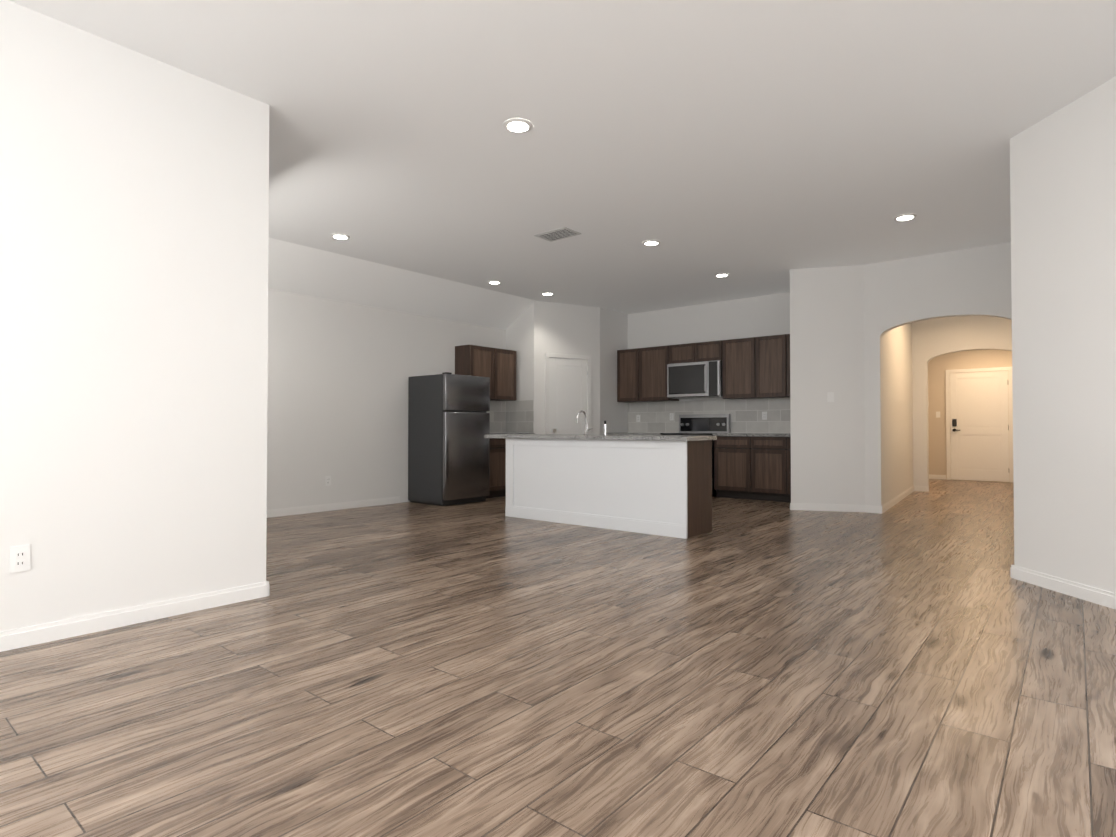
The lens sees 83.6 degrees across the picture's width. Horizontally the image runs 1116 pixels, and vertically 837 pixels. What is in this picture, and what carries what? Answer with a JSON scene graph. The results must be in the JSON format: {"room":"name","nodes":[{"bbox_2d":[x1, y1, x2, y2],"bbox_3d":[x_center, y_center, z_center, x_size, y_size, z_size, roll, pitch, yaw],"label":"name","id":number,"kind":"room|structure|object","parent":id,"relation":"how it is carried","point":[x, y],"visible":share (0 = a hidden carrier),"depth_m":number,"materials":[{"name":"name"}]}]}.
{"room":"empty living room","nodes":[
{"label":"empty living room","id":0,"kind":"room"},
{"bbox_2d":[0,0,268,631],"bbox_3d":[-2.998,-0.434,2.261,0.120,2.920,3.850,-1,-1,40],"label":"wall","id":1,"kind":"structure","parent":0,"point":[134,214],"depth_m":3.13,"materials":[{"name":"paint"}]},
{"bbox_2d":[9,545,30,572],"bbox_3d":[-2.433,0.634,2.822,0.010,0.116,0.072,-1,-1,40],"label":"outlet","id":2,"kind":"object","parent":1,"relation":"attached to","point":[19,558],"visible":1,"depth_m":2.82,"materials":[{"name":"white plastic"}]},
{"bbox_2d":[0,581,269,651],"bbox_3d":[-2.942,0.983,2.202,0.014,0.085,3.864,-1,-1,40],"label":"baseboard","id":3,"kind":"structure","parent":1,"relation":"attached to","point":[42,633],"depth_m":3.12,"materials":[{"name":"white wood"}]},
{"bbox_2d":[267,289,505,509],"bbox_3d":[-2.591,-0.351,7.767,0.120,2.920,5.390,-1,-1,40],"label":"wall","id":4,"kind":"structure","parent":0,"point":[339,373],"depth_m":7.64,"materials":[{"name":"paint"}]},
{"bbox_2d":[267,496,399,517],"bbox_3d":[-3.136,1.054,6.983,0.014,0.085,3.280,-1,-1,40],"label":"baseboard","id":5,"kind":"structure","parent":4,"relation":"attached to","point":[323,507],"depth_m":7.47,"materials":[{"name":"white wood"}]},
{"bbox_2d":[455,345,516,400],"bbox_3d":[-1.059,-0.659,9.265,0.329,0.760,0.955,-1,-1,40],"label":"upper cabinet","id":6,"kind":"object","parent":4,"relation":"attached to","point":[497,366],"visible":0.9,"depth_m":9.14,"materials":[{"name":"brown wood"}]},
{"bbox_2d":[268,238,534,329],"bbox_3d":[-2.308,-1.615,7.564,0.640,0.400,5.370,-1,-1,40],"label":"ceiling","id":7,"kind":"structure","parent":0,"point":[293,268],"depth_m":7.71,"materials":[{"name":"paint"}]},
{"bbox_2d":[0,479,1115,836],"bbox_3d":[2.104,1.113,6.030,9.900,0.060,16.600,-1,-1,40],"label":"floor","id":8,"kind":"structure","parent":0,"point":[918,663],"depth_m":2.36,"materials":[{"name":"brown wood"}]},
{"bbox_2d":[408,372,489,505],"bbox_3d":[-1.452,0.270,8.376,0.785,1.695,0.776,-1,-1,40],"label":"fridge","id":9,"kind":"object","parent":8,"relation":"on","point":[448,441],"visible":1,"depth_m":8.09,"materials":[{"name":"silver metal"}]},
{"bbox_2d":[486,401,534,498],"bbox_3d":[-0.932,0.425,9.165,0.632,1.410,1.074,-1,-1,40],"label":"base cabinet","id":10,"kind":"object","parent":8,"relation":"on","point":[497,457],"visible":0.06,"depth_m":8.90,"materials":[{"name":"brown wood"}]},
{"bbox_2d":[505,438,711,538],"bbox_3d":[0.445,0.652,6.502,2.258,0.875,0.526,-1,-1,40],"label":"kitchen island","id":11,"kind":"object","parent":8,"relation":"on","point":[660,485],"depth_m":6.09,"materials":[{"name":"white wood"}]},
{"bbox_2d":[485,434,716,441],"bbox_3d":[0.342,0.196,6.592,2.585,0.040,0.605,-1,-1,40],"label":"island countertop","id":12,"kind":"structure","parent":11,"relation":"on","point":[600,438],"depth_m":6.04,"materials":[{"name":"grey stone"}]},
{"bbox_2d":[607,434,638,434],"bbox_3d":[1.211,0.707,10.149,0.569,0.875,0.599,-1,-1,40],"label":"base cabinet","id":13,"kind":"object","parent":8,"relation":"on","point":[607,434],"depth_m":9.88,"materials":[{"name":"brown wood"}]},
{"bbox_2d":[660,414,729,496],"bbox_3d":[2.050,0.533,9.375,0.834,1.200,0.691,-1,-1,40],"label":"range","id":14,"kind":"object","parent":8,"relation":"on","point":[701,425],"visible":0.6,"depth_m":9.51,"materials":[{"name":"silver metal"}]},
{"bbox_2d":[714,438,754,499],"bbox_3d":[2.651,0.689,8.956,0.609,0.875,0.599,-1,-1,40],"label":"base cabinet","id":15,"kind":"object","parent":8,"relation":"on","point":[752,454],"depth_m":8.73,"materials":[{"name":"brown wood"}]},
{"bbox_2d":[713,434,790,437],"bbox_3d":[2.915,0.228,8.723,1.322,0.040,0.632,-1,-1,40],"label":"countertop","id":16,"kind":"structure","parent":15,"relation":"on","point":[718,435],"depth_m":8.54,"materials":[{"name":"grey stone"}]},
{"bbox_2d":[755,438,790,501],"bbox_3d":[3.026,0.685,8.646,0.616,0.875,0.599,-1,-1,40],"label":"base cabinet","id":17,"kind":"object","parent":8,"relation":"on","point":[772,455],"depth_m":8.39,"materials":[{"name":"brown wood"}]},
{"bbox_2d":[9,0,1115,313],"bbox_3d":[2.104,-1.877,6.075,9.900,0.080,16.600,-1,-1,40],"label":"ceiling","id":18,"kind":"structure","parent":0,"point":[755,148],"depth_m":3.93,"materials":[{"name":"paint"}]},
{"bbox_2d":[330,233,349,239],"bbox_3d":[-2.191,-1.829,6.282,0.190,0.010,0.190,-1,-1,40],"label":"recessed light","id":19,"kind":"object","parent":18,"relation":"in","point":[340,236],"visible":1,"depth_m":6.25,"materials":[{"name":"white plastic"}]},
{"bbox_2d":[487,280,501,283],"bbox_3d":[-0.842,-1.799,8.255,0.190,0.010,0.190,-1,-1,40],"label":"recessed light","id":20,"kind":"object","parent":18,"relation":"in","point":[494,282],"visible":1,"depth_m":8.23,"materials":[{"name":"white plastic"}]},
{"bbox_2d":[503,118,532,132],"bbox_3d":[-0.256,-1.863,3.978,0.190,0.010,0.190,-1,-1,40],"label":"recessed light","id":21,"kind":"object","parent":18,"relation":"in","point":[516,125],"visible":1,"depth_m":3.96,"materials":[{"name":"white plastic"}]},
{"bbox_2d":[541,292,553,294],"bbox_3d":[-0.147,-1.788,8.952,0.190,0.010,0.190,-1,-1,40],"label":"recessed light","id":22,"kind":"object","parent":18,"relation":"in","point":[547,293],"visible":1,"depth_m":8.91,"materials":[{"name":"white plastic"}]},
{"bbox_2d":[534,227,581,241],"bbox_3d":[-0.004,-1.829,6.210,0.400,0.011,0.260,-1,-1,40],"label":"ceiling vent","id":23,"kind":"object","parent":18,"relation":"in","point":[558,234],"visible":0.98,"depth_m":6.19,"materials":[{"name":"grey plastic"}]},
{"bbox_2d":[642,240,660,245],"bbox_3d":[0.971,-1.825,6.493,0.190,0.010,0.190,-1,-1,40],"label":"recessed light","id":24,"kind":"object","parent":18,"relation":"in","point":[651,242],"visible":1,"depth_m":6.47,"materials":[{"name":"white plastic"}]},
{"bbox_2d":[714,273,729,276],"bbox_3d":[2.065,-1.805,7.860,0.190,0.010,0.190,-1,-1,40],"label":"recessed light","id":25,"kind":"object","parent":18,"relation":"in","point":[721,274],"visible":1,"depth_m":7.84,"materials":[{"name":"white plastic"}]},
{"bbox_2d":[894,214,916,220],"bbox_3d":[3.176,-1.837,5.706,0.190,0.010,0.190,-1,-1,40],"label":"recessed light","id":26,"kind":"object","parent":18,"relation":"in","point":[903,217],"visible":1,"depth_m":5.69,"materials":[{"name":"white plastic"}]},
{"bbox_2d":[505,301,627,434],"bbox_3d":[0.170,-0.314,10.277,1.170,2.920,2.000,-1,-1,40],"label":"wall","id":27,"kind":"structure","parent":0,"point":[536,331],"depth_m":9.77,"materials":[{"name":"paint"}]},
{"bbox_2d":[506,400,533,431],"bbox_3d":[-0.595,-0.034,9.599,0.585,0.480,0.008,-1,-1,40],"label":"backsplash","id":28,"kind":"structure","parent":27,"relation":"attached to","point":[519,416],"depth_m":9.58,"materials":[{"name":"tile"}]},
{"bbox_2d":[545,353,590,434],"bbox_3d":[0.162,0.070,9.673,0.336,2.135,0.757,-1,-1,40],"label":"pantry door","id":29,"kind":"structure","parent":27,"relation":"in","point":[567,390],"depth_m":9.67,"materials":[{"name":"white wood"}]},
{"bbox_2d":[628,292,789,400],"bbox_3d":[2.445,-0.324,9.614,3.180,2.920,0.120,-1,-1,40],"label":"wall","id":30,"kind":"structure","parent":0,"point":[761,316],"depth_m":9.61,"materials":[{"name":"paint"}]},
{"bbox_2d":[617,348,640,401],"bbox_3d":[1.267,-0.703,10.300,0.489,0.860,0.330,-1,-1,40],"label":"upper cabinet","id":31,"kind":"object","parent":30,"relation":"attached to","point":[628,361],"depth_m":10.18,"materials":[{"name":"brown wood"}]},
{"bbox_2d":[641,346,678,401],"bbox_3d":[1.594,-0.707,10.029,0.613,0.860,0.330,-1,-1,40],"label":"upper cabinet","id":32,"kind":"object","parent":30,"relation":"attached to","point":[654,360],"depth_m":9.88,"materials":[{"name":"brown wood"}]},
{"bbox_2d":[669,340,720,363],"bbox_3d":[2.169,-0.997,9.557,0.880,0.295,0.330,-1,-1,40],"label":"upper cabinet","id":33,"kind":"object","parent":30,"relation":"attached to","point":[711,350],"depth_m":9.42,"materials":[{"name":"brown wood"}]},
{"bbox_2d":[667,360,722,398],"bbox_3d":[2.132,-0.583,9.506,0.872,0.525,0.446,-1,-1,40],"label":"microwave","id":34,"kind":"object","parent":33,"relation":"attached to","point":[703,379],"visible":0.98,"depth_m":9.34,"materials":[{"name":"silver metal"}]},
{"bbox_2d":[721,337,760,398],"bbox_3d":[2.724,-0.721,9.092,0.563,0.860,0.330,-1,-1,40],"label":"upper cabinet","id":35,"kind":"object","parent":30,"relation":"attached to","point":[755,367],"depth_m":8.96,"materials":[{"name":"brown wood"}]},
{"bbox_2d":[762,412,766,419],"bbox_3d":[2.996,-0.042,9.052,0.072,0.116,0.010,-1,-1,40],"label":"outlet","id":36,"kind":"object","parent":30,"relation":"attached to","point":[764,415],"visible":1,"depth_m":9.05,"materials":[{"name":"white plastic"}]},
{"bbox_2d":[761,334,789,397],"bbox_3d":[3.062,-0.726,8.813,0.566,0.860,0.330,-1,-1,40],"label":"upper cabinet","id":37,"kind":"object","parent":30,"relation":"attached to","point":[775,349],"depth_m":8.65,"materials":[{"name":"brown wood"}]},
{"bbox_2d":[790,263,928,505],"bbox_3d":[4.325,-0.337,8.693,0.950,2.920,3.640,-1,-1,40],"label":"wall","id":38,"kind":"structure","parent":0,"point":[862,438],"depth_m":7.48,"materials":[{"name":"paint"}]},
{"bbox_2d":[827,392,833,401],"bbox_3d":[3.256,-0.256,7.447,0.072,0.116,0.013,0,-1,15],"label":"light switch","id":39,"kind":"object","parent":38,"relation":"attached to","point":[830,396],"visible":1,"depth_m":7.45,"materials":[{"name":"white plastic"}]},
{"bbox_2d":[791,503,882,513],"bbox_3d":[3.285,1.060,7.382,0.934,0.085,0.353,-1,-1,40],"label":"baseboard","id":40,"kind":"structure","parent":38,"relation":"attached to","point":[837,507],"depth_m":7.40,"materials":[{"name":"white wood"}]},
{"bbox_2d":[882,485,928,512],"bbox_3d":[4.678,1.078,8.522,0.244,0.085,3.181,-1,-1,40],"label":"baseboard","id":41,"kind":"structure","parent":38,"relation":"attached to","point":[896,499],"depth_m":8.73,"materials":[{"name":"white wood"}]},
{"bbox_2d":[879,242,1011,337],"bbox_3d":[4.285,-1.390,6.897,1.300,0.870,0.120,-1,-1,40],"label":"wall","id":42,"kind":"structure","parent":0,"point":[970,282],"depth_m":6.84,"materials":[{"name":"paint"}]},
{"bbox_2d":[926,316,1011,363],"bbox_3d":[6.258,-1.327,9.392,1.225,0.920,0.120,-1,-1,40],"label":"wall","id":43,"kind":"structure","parent":0,"point":[947,335],"depth_m":9.40,"materials":[{"name":"paint"}]},
{"bbox_2d":[928,350,1011,481],"bbox_3d":[7.662,-0.289,11.914,2.220,2.920,0.120,-1,-1,40],"label":"wall","id":44,"kind":"structure","parent":0,"point":[938,366],"depth_m":12.03,"materials":[{"name":"paint"}]},
{"bbox_2d":[929,474,945,479],"bbox_3d":[7.153,1.133,12.227,0.770,0.085,0.014,-1,-1,40],"label":"baseboard","id":45,"kind":"structure","parent":44,"relation":"attached to","point":[931,476],"depth_m":12.06,"materials":[{"name":"white wood"}]},
{"bbox_2d":[946,367,1013,482],"bbox_3d":[7.843,0.114,11.632,1.040,2.105,0.070,-1,-1,40],"label":"front door","id":46,"kind":"structure","parent":44,"relation":"in","point":[979,447],"depth_m":11.64,"materials":[{"name":"white wood"}]},
{"bbox_2d":[1010,77,1115,592],"bbox_3d":[4.564,-0.408,4.028,3.170,2.920,16.220,-1,-1,40],"label":"wall","id":47,"kind":"structure","parent":0,"point":[1063,217],"depth_m":3.73,"materials":[{"name":"paint"}]},
{"bbox_2d":[1010,565,1115,609],"bbox_3d":[3.127,0.982,2.134,0.014,0.085,4.014,0,-1,-3],"label":"baseboard","id":48,"kind":"structure","parent":47,"relation":"attached to","point":[1082,591],"depth_m":3.72,"materials":[{"name":"white wood"}]}
]}

